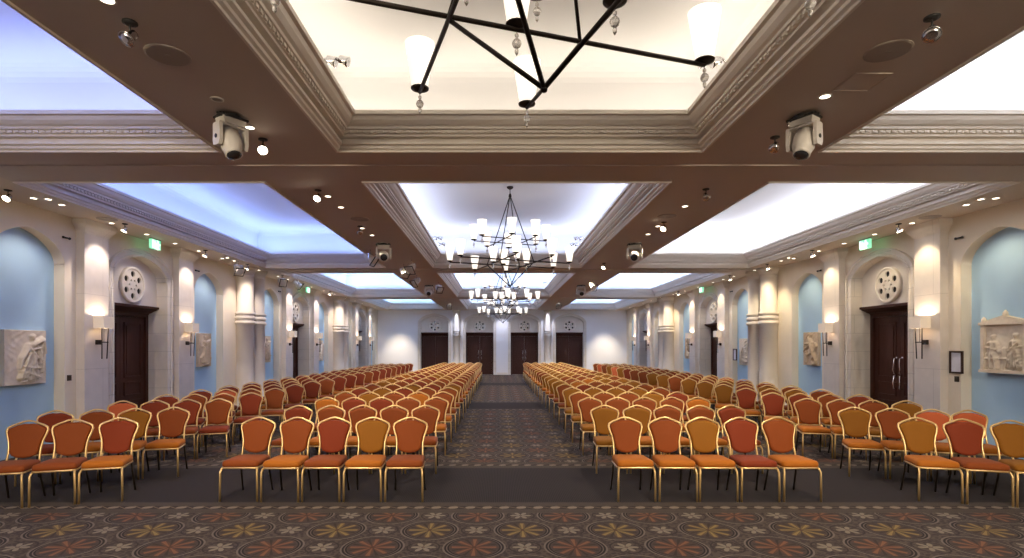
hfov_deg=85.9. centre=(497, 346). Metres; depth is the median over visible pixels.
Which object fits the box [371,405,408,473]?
banquet chair
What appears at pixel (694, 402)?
banquet chair
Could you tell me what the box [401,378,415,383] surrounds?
banquet chair
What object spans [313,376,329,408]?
banquet chair
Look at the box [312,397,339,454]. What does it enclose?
banquet chair
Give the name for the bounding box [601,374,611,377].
banquet chair
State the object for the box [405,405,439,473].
banquet chair
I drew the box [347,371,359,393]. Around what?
banquet chair
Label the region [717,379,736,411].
banquet chair
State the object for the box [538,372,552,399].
banquet chair
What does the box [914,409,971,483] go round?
banquet chair
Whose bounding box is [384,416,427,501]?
banquet chair
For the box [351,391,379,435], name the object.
banquet chair
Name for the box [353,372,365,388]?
banquet chair
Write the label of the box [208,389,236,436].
banquet chair
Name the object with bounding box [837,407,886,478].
banquet chair
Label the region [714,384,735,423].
banquet chair
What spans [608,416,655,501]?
banquet chair
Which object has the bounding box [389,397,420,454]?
banquet chair
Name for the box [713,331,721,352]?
wall sconce
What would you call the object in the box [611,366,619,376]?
banquet chair
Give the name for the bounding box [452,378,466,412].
banquet chair
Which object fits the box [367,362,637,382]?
chairs
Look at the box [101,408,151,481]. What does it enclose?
banquet chair
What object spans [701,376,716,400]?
banquet chair
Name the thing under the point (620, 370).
banquet chair
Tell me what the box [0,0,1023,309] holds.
ceiling
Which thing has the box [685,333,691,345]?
wall sconce
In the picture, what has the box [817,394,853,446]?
banquet chair
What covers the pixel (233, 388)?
banquet chair
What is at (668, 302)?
column
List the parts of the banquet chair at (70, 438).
leg, leg, seat rail, seat, backrest, frame, leg, leg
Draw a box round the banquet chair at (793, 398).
[788,393,823,446]
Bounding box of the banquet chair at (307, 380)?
[301,378,316,413]
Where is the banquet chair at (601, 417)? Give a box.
[590,405,627,473]
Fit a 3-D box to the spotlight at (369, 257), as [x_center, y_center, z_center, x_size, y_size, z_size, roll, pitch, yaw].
[-3.022,-2.106,13.097,0.343,0.408,0.260,0,0,10]
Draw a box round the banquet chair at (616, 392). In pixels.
[606,387,625,398]
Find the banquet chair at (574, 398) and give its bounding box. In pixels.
[569,391,592,442]
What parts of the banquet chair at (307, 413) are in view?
seat, backrest, frame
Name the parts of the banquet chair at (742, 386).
backrest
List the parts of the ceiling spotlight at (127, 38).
bulb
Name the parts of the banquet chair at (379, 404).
backrest, frame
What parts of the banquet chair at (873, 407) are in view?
backrest, frame, seat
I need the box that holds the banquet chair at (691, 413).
[686,405,728,473]
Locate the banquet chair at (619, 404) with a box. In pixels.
[605,397,637,454]
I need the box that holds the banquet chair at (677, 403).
[659,397,695,454]
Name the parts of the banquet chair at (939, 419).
leg, backrest, frame, seat, seat rail, leg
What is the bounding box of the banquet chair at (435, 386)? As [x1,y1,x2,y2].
[424,383,440,394]
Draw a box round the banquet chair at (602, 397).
[593,391,614,435]
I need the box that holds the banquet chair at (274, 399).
[261,388,285,420]
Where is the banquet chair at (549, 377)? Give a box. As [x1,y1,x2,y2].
[544,376,557,407]
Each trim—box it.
[0,0,221,152]
[0,165,1023,269]
[12,181,385,267]
[109,248,172,406]
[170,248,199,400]
[209,0,864,152]
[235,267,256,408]
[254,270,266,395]
[281,273,426,296]
[293,292,310,375]
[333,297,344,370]
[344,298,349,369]
[359,299,443,308]
[359,309,366,365]
[361,181,671,267]
[366,307,372,365]
[418,313,450,370]
[437,273,574,296]
[459,299,547,308]
[463,313,495,374]
[508,313,540,374]
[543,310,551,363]
[553,313,585,367]
[561,299,647,308]
[580,273,730,296]
[628,181,1020,267]
[632,307,638,365]
[638,309,646,365]
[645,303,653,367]
[657,298,662,369]
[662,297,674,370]
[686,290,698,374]
[698,292,717,376]
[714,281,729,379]
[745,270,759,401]
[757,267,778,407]
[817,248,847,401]
[818,26,1023,152]
[845,248,913,403]
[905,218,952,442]
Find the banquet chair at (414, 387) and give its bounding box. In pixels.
[403,383,421,393]
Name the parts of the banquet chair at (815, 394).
backrest, frame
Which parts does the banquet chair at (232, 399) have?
seat, backrest, frame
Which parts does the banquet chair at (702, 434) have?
leg, leg, backrest, frame, seat, seat rail, leg, leg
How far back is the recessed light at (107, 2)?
3.68 m
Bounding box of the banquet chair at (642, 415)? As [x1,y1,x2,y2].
[622,405,661,473]
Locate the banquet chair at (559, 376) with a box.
[556,374,567,378]
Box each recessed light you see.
[98,0,117,5]
[210,96,223,102]
[246,125,255,129]
[818,93,832,99]
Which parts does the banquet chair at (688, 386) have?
backrest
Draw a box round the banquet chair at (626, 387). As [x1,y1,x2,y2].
[616,383,633,393]
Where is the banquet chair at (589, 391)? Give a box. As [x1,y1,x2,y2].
[584,387,603,423]
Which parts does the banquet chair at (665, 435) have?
leg, leg, backrest, frame, seat, seat rail, leg, leg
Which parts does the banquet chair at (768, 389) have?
backrest, frame, seat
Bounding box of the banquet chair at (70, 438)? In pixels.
[28,418,93,507]
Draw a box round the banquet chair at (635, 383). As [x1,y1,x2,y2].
[625,380,640,388]
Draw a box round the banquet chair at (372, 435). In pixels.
[343,416,389,501]
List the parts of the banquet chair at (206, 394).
frame, backrest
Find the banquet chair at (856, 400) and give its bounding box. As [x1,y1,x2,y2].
[846,394,884,449]
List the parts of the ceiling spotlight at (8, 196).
bulb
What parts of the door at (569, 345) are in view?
cornice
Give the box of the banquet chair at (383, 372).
[376,368,386,381]
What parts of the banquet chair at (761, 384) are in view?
backrest, frame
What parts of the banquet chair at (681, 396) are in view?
frame, backrest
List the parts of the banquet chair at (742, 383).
backrest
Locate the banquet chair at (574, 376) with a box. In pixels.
[571,374,582,378]
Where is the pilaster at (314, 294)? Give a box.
[310,290,321,373]
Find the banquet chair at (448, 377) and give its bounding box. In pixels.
[439,376,452,381]
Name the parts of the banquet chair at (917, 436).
leg, backrest, frame, leg, seat, seat rail, leg, leg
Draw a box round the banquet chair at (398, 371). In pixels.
[394,365,401,376]
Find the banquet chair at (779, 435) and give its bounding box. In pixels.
[761,417,821,501]
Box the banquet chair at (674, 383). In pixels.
[668,376,682,393]
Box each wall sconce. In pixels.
[93,316,113,358]
[185,323,198,355]
[289,331,296,352]
[316,333,322,351]
[357,336,361,350]
[644,336,648,350]
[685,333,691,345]
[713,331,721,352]
[818,323,832,355]
[909,316,930,358]
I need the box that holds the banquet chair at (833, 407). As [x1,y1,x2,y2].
[826,399,866,460]
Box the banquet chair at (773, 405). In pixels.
[760,392,791,439]
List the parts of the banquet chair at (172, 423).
leg, leg, seat, seat rail, backrest, frame, leg, leg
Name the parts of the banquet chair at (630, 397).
backrest, frame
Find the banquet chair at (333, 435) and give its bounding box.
[301,417,351,501]
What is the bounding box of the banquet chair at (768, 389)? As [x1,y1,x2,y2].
[760,388,787,421]
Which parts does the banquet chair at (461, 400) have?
frame, backrest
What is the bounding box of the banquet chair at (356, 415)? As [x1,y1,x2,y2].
[338,405,376,473]
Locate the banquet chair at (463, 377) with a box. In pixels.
[455,376,468,407]
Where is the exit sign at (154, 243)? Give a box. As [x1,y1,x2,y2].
[149,238,160,249]
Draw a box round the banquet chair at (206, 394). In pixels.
[181,389,211,437]
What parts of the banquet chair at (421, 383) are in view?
backrest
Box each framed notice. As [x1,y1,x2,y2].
[733,349,736,360]
[949,351,963,373]
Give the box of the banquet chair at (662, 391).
[650,387,669,400]
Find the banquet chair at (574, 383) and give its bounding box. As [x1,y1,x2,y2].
[570,380,585,388]
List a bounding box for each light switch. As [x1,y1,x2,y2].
[67,375,71,380]
[954,376,958,381]
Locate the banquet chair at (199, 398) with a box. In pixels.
[181,393,206,446]
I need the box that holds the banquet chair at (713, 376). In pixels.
[704,375,718,387]
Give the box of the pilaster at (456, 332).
[453,310,460,363]
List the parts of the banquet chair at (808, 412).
leg, leg, backrest, frame, seat, seat rail, leg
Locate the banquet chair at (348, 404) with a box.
[331,397,365,454]
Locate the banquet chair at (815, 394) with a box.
[809,389,840,437]
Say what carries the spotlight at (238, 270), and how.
hanging from the ceiling
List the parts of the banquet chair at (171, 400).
backrest, frame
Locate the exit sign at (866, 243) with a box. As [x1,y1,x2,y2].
[859,238,871,249]
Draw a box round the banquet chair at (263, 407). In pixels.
[260,384,283,422]
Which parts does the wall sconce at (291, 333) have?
lamp shade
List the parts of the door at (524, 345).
cornice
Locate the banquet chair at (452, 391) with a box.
[434,387,457,432]
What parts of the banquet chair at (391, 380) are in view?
backrest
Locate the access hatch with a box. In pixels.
[833,73,892,90]
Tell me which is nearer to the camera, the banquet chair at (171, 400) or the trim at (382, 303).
the banquet chair at (171, 400)
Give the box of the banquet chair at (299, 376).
[295,375,308,380]
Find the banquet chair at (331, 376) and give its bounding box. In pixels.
[328,374,338,392]
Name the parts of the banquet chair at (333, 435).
leg, leg, seat rail, seat, backrest, frame, leg, leg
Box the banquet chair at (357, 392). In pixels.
[351,387,369,398]
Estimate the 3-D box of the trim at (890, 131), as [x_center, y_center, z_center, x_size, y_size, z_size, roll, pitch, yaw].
[5.550,-2.485,2.350,4.200,0.390,8.980,0,0,0]
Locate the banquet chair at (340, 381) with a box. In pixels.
[332,376,346,395]
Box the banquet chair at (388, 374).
[383,367,391,379]
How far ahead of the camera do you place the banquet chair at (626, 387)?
13.15 m
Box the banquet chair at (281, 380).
[280,377,294,386]
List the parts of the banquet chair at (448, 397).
backrest, frame, seat, leg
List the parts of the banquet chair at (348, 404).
frame, backrest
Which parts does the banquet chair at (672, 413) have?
frame, backrest, seat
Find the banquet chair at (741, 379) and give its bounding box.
[735,379,756,404]
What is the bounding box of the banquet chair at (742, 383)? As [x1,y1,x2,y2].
[735,381,758,420]
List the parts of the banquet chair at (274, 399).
seat, backrest, frame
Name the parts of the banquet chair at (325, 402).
backrest, frame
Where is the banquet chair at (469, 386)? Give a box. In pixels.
[460,372,472,399]
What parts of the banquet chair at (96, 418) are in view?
leg, seat, backrest, frame, leg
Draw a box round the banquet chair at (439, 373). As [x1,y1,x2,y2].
[434,372,444,377]
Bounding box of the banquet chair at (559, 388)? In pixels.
[556,383,577,424]
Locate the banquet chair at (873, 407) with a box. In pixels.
[858,400,902,461]
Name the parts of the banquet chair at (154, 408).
seat, backrest, frame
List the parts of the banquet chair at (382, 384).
backrest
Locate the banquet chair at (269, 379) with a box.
[263,379,279,399]
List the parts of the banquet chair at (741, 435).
leg, backrest, frame, leg, seat, seat rail, leg, leg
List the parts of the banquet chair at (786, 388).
backrest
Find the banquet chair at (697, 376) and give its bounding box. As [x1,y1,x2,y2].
[688,374,701,401]
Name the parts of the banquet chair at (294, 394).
seat, backrest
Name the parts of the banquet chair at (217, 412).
leg, leg, seat, seat rail, backrest, frame, leg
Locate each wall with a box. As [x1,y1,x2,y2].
[0,196,377,460]
[378,310,626,374]
[627,198,1023,459]
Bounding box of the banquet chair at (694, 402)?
[686,397,723,454]
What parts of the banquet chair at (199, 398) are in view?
frame, backrest, seat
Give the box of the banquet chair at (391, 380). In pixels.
[384,378,398,384]
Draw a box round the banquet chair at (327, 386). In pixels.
[318,378,334,400]
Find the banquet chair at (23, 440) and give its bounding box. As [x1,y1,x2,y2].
[0,420,48,507]
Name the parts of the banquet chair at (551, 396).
backrest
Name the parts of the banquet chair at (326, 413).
seat, backrest, frame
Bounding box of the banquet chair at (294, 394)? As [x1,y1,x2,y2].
[284,384,304,410]
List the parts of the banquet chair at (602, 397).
backrest, frame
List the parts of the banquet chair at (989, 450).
frame, backrest, leg, seat, seat rail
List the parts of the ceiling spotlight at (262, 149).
bulb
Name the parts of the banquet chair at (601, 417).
leg, leg, seat, seat rail, frame, backrest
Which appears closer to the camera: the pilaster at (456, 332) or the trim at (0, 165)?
the trim at (0, 165)
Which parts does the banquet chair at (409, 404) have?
backrest, frame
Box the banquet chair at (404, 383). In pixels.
[393,380,408,388]
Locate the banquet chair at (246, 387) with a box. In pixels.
[237,385,261,427]
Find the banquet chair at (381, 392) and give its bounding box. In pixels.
[372,387,391,398]
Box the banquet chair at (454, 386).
[440,383,461,424]
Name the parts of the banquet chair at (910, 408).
backrest, frame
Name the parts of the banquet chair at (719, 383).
backrest, seat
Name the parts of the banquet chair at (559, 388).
seat, backrest, frame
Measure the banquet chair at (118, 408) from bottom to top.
0.920 m
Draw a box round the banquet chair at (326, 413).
[303,405,345,473]
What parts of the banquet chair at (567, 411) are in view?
seat, backrest, frame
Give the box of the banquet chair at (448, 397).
[428,391,453,442]
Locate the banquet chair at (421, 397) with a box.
[407,391,429,435]
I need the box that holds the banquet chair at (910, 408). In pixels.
[891,400,938,455]
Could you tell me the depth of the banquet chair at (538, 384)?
20.16 m
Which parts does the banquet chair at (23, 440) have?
leg, seat rail, seat, leg, frame, backrest, leg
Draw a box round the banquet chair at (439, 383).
[429,380,445,388]
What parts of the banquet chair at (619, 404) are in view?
frame, backrest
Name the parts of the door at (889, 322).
cornice, frame, handle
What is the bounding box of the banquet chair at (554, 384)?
[552,380,571,415]
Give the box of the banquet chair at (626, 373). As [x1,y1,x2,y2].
[623,368,633,380]
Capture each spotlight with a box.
[2,189,12,201]
[118,18,138,47]
[121,223,127,232]
[213,111,248,160]
[233,261,245,276]
[257,137,267,154]
[277,275,287,286]
[293,278,303,289]
[313,189,321,201]
[324,55,350,67]
[357,225,362,234]
[364,249,378,266]
[375,243,391,261]
[399,264,410,278]
[404,259,415,274]
[409,275,420,287]
[424,285,433,295]
[435,282,443,293]
[576,285,585,295]
[589,280,597,290]
[627,243,642,261]
[660,221,666,231]
[697,56,725,68]
[702,188,710,200]
[768,135,779,152]
[786,111,822,160]
[895,223,902,232]
[921,13,942,42]
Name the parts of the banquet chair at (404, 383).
backrest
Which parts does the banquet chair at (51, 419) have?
leg, seat rail, seat, backrest, frame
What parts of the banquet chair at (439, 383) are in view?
backrest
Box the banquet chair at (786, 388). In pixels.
[781,385,801,411]
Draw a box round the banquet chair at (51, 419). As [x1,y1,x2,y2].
[14,410,73,486]
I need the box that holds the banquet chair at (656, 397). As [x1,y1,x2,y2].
[642,391,663,435]
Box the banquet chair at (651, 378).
[646,372,658,387]
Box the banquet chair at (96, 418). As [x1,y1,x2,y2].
[59,409,114,483]
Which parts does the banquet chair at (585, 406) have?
leg, seat, frame, backrest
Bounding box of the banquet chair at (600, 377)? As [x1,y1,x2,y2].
[593,376,603,381]
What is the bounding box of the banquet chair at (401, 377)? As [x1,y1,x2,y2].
[393,376,405,381]
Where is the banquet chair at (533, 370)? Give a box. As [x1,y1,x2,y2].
[532,368,541,390]
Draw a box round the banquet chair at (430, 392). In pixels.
[416,387,435,399]
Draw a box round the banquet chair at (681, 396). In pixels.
[666,391,688,437]
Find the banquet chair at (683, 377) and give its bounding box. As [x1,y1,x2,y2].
[672,374,685,393]
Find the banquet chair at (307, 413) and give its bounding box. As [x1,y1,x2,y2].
[270,405,312,473]
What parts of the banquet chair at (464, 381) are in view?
backrest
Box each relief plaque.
[0,329,46,386]
[196,333,211,366]
[265,336,270,361]
[319,340,324,360]
[684,338,688,358]
[739,338,747,364]
[803,332,820,365]
[978,310,1023,374]
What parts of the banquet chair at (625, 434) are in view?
leg, leg, backrest, frame, seat, seat rail, leg, leg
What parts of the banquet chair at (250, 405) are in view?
leg, seat, backrest, frame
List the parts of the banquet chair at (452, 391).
backrest, frame, seat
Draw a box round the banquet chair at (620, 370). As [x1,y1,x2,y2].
[616,367,625,376]
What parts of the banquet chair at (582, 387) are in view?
backrest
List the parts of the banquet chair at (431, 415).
frame, backrest, seat, leg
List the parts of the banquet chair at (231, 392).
frame, backrest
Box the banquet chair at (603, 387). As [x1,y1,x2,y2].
[597,383,613,393]
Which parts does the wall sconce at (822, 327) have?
lamp shade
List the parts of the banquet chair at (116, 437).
leg, leg, seat rail, seat, backrest, frame, leg, leg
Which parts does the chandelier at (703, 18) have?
lamp shade, arm, lamp shade, arm, lamp shade, arm, hanging rod, lamp shade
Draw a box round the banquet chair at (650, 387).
[636,383,653,393]
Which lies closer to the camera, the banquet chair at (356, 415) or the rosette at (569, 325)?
the banquet chair at (356, 415)
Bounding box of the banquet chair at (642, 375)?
[638,371,648,384]
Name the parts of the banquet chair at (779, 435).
leg, backrest, frame, leg, seat, leg, seat rail, leg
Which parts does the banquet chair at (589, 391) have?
backrest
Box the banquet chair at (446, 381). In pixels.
[435,378,449,384]
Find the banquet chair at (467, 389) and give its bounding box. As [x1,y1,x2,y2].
[459,374,470,401]
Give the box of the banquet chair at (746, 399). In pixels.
[735,388,761,434]
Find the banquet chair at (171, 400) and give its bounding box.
[142,394,179,449]
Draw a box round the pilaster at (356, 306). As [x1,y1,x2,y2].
[352,303,360,367]
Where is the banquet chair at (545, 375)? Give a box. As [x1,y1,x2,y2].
[541,374,555,403]
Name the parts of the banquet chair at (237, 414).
seat, backrest, frame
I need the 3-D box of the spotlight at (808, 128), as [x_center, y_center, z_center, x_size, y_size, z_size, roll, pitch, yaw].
[3.059,-2.089,5.500,0.260,0.443,0.315,0,0,-36]
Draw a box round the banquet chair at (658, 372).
[651,371,661,385]
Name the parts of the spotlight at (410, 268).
barn door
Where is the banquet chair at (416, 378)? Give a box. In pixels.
[409,376,421,380]
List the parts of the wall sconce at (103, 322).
rod, lamp shade, rod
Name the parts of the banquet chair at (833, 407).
leg, seat, backrest, frame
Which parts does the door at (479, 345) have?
cornice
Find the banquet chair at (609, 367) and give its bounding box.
[606,365,613,375]
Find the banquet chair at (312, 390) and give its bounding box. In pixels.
[303,381,320,405]
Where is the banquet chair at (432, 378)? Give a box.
[425,376,437,382]
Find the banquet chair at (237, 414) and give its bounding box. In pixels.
[234,388,261,435]
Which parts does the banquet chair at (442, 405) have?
backrest, frame, seat, leg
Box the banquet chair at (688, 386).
[680,378,697,398]
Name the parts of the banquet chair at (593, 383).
backrest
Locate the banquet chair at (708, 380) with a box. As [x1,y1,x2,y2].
[698,378,715,409]
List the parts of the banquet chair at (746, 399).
backrest, frame, seat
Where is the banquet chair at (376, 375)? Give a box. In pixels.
[370,369,379,383]
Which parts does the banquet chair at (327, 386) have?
seat, backrest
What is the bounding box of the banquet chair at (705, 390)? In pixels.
[696,381,715,408]
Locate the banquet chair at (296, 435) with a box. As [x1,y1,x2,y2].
[260,417,314,501]
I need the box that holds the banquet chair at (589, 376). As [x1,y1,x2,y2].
[586,374,596,378]
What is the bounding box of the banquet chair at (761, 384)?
[756,382,774,417]
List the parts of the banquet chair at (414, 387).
backrest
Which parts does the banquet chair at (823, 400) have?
seat, backrest, frame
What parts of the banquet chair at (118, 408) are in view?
backrest, frame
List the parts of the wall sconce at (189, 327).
lamp shade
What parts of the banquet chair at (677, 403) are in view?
backrest, frame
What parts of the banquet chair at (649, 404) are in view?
frame, backrest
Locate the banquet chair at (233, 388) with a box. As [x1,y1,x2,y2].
[213,385,238,427]
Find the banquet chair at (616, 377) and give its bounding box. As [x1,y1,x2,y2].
[608,376,619,381]
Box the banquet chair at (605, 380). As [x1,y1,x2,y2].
[599,378,613,384]
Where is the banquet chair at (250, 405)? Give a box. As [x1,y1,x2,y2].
[232,392,262,444]
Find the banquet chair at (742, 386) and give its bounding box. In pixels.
[735,384,760,426]
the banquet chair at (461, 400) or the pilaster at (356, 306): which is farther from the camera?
the pilaster at (356, 306)
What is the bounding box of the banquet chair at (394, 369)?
[388,366,396,377]
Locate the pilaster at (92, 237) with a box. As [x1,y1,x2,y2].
[72,218,116,441]
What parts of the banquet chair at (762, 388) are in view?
backrest, frame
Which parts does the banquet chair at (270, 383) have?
backrest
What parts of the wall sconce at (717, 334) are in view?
lamp shade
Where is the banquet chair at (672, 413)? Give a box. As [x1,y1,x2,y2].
[653,405,694,473]
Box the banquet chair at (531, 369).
[530,367,539,385]
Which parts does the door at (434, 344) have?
cornice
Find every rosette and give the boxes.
[119,267,144,302]
[293,302,299,321]
[429,320,440,331]
[474,320,485,331]
[518,320,530,331]
[563,320,574,331]
[709,302,716,321]
[874,267,901,302]
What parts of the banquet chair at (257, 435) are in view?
leg, leg, seat rail, seat, leg, backrest, frame, leg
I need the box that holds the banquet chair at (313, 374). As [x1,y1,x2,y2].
[308,373,320,377]
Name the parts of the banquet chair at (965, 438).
leg, backrest, frame, leg, seat, leg, seat rail, leg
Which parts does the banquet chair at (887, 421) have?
leg, leg, backrest, frame, seat, seat rail, leg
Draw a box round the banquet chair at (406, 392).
[394,387,413,398]
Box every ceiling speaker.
[96,217,117,220]
[143,44,191,65]
[351,217,368,220]
[657,214,676,218]
[863,39,913,62]
[918,215,941,219]
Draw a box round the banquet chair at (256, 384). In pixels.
[238,382,261,411]
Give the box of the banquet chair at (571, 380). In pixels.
[565,378,579,384]
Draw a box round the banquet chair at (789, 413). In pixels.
[784,389,814,436]
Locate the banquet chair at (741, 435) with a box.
[723,417,780,501]
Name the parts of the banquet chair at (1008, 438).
leg, frame, backrest, seat, leg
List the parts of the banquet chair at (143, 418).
leg, seat, backrest, frame, leg, leg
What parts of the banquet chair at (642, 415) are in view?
backrest, frame, seat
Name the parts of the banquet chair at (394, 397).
frame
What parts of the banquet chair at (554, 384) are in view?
backrest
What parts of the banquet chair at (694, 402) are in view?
backrest, frame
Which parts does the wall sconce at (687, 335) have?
lamp shade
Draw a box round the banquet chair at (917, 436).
[897,417,963,503]
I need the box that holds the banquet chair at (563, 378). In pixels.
[560,376,572,381]
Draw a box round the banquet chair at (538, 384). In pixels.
[536,371,547,390]
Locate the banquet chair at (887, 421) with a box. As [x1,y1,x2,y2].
[875,408,928,481]
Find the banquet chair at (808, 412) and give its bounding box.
[793,398,832,458]
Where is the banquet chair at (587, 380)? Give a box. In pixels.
[582,378,596,383]
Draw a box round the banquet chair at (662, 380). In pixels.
[656,374,669,389]
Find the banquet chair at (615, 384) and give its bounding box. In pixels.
[607,380,622,388]
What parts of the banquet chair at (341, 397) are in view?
backrest, frame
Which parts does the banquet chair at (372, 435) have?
leg, leg, seat, seat rail, backrest, frame, leg, leg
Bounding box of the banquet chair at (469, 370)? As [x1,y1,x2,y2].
[466,369,475,388]
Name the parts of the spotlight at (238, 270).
barn door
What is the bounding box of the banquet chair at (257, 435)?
[219,416,275,501]
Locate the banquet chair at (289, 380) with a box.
[282,379,298,409]
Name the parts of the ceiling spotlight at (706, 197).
bulb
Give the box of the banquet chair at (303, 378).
[298,376,312,408]
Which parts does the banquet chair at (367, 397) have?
backrest, frame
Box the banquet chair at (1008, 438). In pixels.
[989,420,1023,507]
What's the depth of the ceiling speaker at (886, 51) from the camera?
4.28 m
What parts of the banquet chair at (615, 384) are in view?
backrest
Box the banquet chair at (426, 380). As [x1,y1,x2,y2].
[417,378,432,385]
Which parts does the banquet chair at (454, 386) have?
frame, backrest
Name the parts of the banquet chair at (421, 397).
backrest, frame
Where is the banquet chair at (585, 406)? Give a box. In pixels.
[577,397,609,454]
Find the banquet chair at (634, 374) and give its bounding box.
[629,369,640,382]
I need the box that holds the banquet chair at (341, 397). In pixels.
[334,391,356,435]
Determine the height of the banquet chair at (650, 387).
0.920 m
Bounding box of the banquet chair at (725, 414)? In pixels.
[717,405,762,473]
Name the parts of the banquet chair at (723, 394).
backrest, frame, seat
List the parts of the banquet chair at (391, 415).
seat, backrest, frame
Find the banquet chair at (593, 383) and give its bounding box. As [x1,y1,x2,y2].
[588,380,604,388]
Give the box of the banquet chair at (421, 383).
[412,380,427,387]
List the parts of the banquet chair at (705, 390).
backrest, frame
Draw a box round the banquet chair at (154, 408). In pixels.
[127,400,169,460]
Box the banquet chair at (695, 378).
[685,376,699,395]
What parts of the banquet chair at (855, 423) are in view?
leg, leg, backrest, frame, seat, seat rail, leg, leg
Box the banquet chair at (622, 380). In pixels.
[615,378,629,384]
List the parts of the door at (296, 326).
frame, cornice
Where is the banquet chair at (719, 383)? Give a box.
[715,381,736,419]
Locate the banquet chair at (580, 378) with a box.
[575,376,587,380]
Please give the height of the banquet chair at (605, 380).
0.920 m
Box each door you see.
[114,302,158,410]
[293,323,303,379]
[421,332,447,368]
[466,332,492,373]
[511,332,537,373]
[556,332,582,367]
[705,323,716,375]
[859,302,907,410]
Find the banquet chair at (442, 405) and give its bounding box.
[419,397,448,454]
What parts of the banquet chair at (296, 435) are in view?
leg, leg, seat rail, seat, backrest, frame, leg, leg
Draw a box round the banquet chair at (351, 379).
[343,374,356,391]
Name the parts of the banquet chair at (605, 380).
backrest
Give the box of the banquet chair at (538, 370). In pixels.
[534,369,544,393]
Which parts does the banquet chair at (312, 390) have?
seat, backrest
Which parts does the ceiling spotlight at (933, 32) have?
bulb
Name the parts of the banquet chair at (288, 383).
seat, backrest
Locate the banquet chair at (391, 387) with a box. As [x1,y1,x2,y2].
[383,383,401,393]
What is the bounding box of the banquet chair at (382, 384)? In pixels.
[375,380,391,388]
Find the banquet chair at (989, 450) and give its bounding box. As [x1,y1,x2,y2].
[951,409,1014,485]
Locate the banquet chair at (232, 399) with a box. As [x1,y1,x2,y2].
[202,393,235,446]
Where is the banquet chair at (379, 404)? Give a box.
[360,397,393,454]
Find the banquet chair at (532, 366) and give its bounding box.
[529,366,537,386]
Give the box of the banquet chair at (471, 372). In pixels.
[463,371,473,396]
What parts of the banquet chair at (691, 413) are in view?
frame, backrest, seat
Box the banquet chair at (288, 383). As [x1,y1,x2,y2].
[283,381,301,405]
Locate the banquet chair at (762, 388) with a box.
[758,385,777,415]
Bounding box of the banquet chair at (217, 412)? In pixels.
[196,398,232,458]
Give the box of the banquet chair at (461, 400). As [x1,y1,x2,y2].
[448,380,464,417]
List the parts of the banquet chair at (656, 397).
backrest, frame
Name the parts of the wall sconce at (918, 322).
rod, lamp shade, rod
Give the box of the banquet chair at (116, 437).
[78,417,138,503]
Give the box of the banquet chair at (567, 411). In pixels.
[562,387,586,432]
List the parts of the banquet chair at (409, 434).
leg, leg, seat, seat rail, backrest, frame, leg, leg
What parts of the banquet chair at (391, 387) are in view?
backrest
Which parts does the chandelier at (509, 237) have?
lamp shade, lamp shade, lamp shade, lamp shade, lamp shade, lamp shade, lamp shade, arm, hanging rod, arm, lamp shade, hanging rod, arm, lamp shade, lamp shade, lamp shade, arm, arm, lamp shade, lamp shade, hanging rod, lamp shade, arm, lamp shade, lamp shade, lamp shade, lamp shade, lamp shade, lamp shade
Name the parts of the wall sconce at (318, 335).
lamp shade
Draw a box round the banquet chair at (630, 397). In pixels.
[618,391,647,435]
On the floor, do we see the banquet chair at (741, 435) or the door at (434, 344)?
the banquet chair at (741, 435)
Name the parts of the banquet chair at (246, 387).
backrest, frame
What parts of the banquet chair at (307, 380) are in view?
backrest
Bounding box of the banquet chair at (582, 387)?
[576,383,593,424]
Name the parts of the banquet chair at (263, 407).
seat, frame, backrest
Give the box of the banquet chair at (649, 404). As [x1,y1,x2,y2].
[632,397,666,454]
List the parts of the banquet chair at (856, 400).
backrest, frame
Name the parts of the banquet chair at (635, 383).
backrest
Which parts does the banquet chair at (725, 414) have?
backrest, frame, seat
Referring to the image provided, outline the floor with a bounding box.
[0,374,1023,557]
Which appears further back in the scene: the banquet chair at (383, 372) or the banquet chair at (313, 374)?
the banquet chair at (383, 372)
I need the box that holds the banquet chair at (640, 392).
[628,387,647,396]
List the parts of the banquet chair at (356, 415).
seat, frame, backrest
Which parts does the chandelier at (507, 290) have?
lamp shade, lamp shade, lamp shade, lamp shade, lamp shade, arm, lamp shade, arm, lamp shade, lamp shade, lamp shade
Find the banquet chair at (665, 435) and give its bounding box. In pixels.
[647,416,697,501]
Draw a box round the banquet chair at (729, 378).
[718,377,736,399]
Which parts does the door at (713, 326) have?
cornice, frame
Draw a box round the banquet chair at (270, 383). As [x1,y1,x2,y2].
[260,381,280,419]
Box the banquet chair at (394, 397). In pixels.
[383,391,404,407]
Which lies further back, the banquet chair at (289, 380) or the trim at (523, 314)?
the trim at (523, 314)
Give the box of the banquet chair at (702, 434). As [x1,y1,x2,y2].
[684,416,738,501]
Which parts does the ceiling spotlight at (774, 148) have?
bulb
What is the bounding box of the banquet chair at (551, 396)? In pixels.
[547,378,561,412]
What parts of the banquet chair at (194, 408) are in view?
backrest, frame, seat, leg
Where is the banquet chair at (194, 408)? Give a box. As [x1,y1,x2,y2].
[163,399,201,460]
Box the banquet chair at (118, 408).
[91,400,137,458]
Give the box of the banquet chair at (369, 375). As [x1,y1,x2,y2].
[362,371,373,386]
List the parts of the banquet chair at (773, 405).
backrest, frame, seat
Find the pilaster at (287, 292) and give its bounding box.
[281,281,295,378]
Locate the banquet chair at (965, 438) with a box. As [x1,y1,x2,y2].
[942,418,1013,506]
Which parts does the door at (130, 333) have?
frame, cornice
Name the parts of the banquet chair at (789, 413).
backrest, frame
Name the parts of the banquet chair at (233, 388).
frame, backrest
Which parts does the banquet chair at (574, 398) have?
seat, backrest, frame, seat rail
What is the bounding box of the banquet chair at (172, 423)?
[142,407,189,478]
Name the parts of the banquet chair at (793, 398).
backrest, frame, seat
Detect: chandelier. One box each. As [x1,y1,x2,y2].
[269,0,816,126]
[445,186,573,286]
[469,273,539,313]
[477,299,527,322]
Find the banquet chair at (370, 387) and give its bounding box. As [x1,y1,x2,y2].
[364,383,381,393]

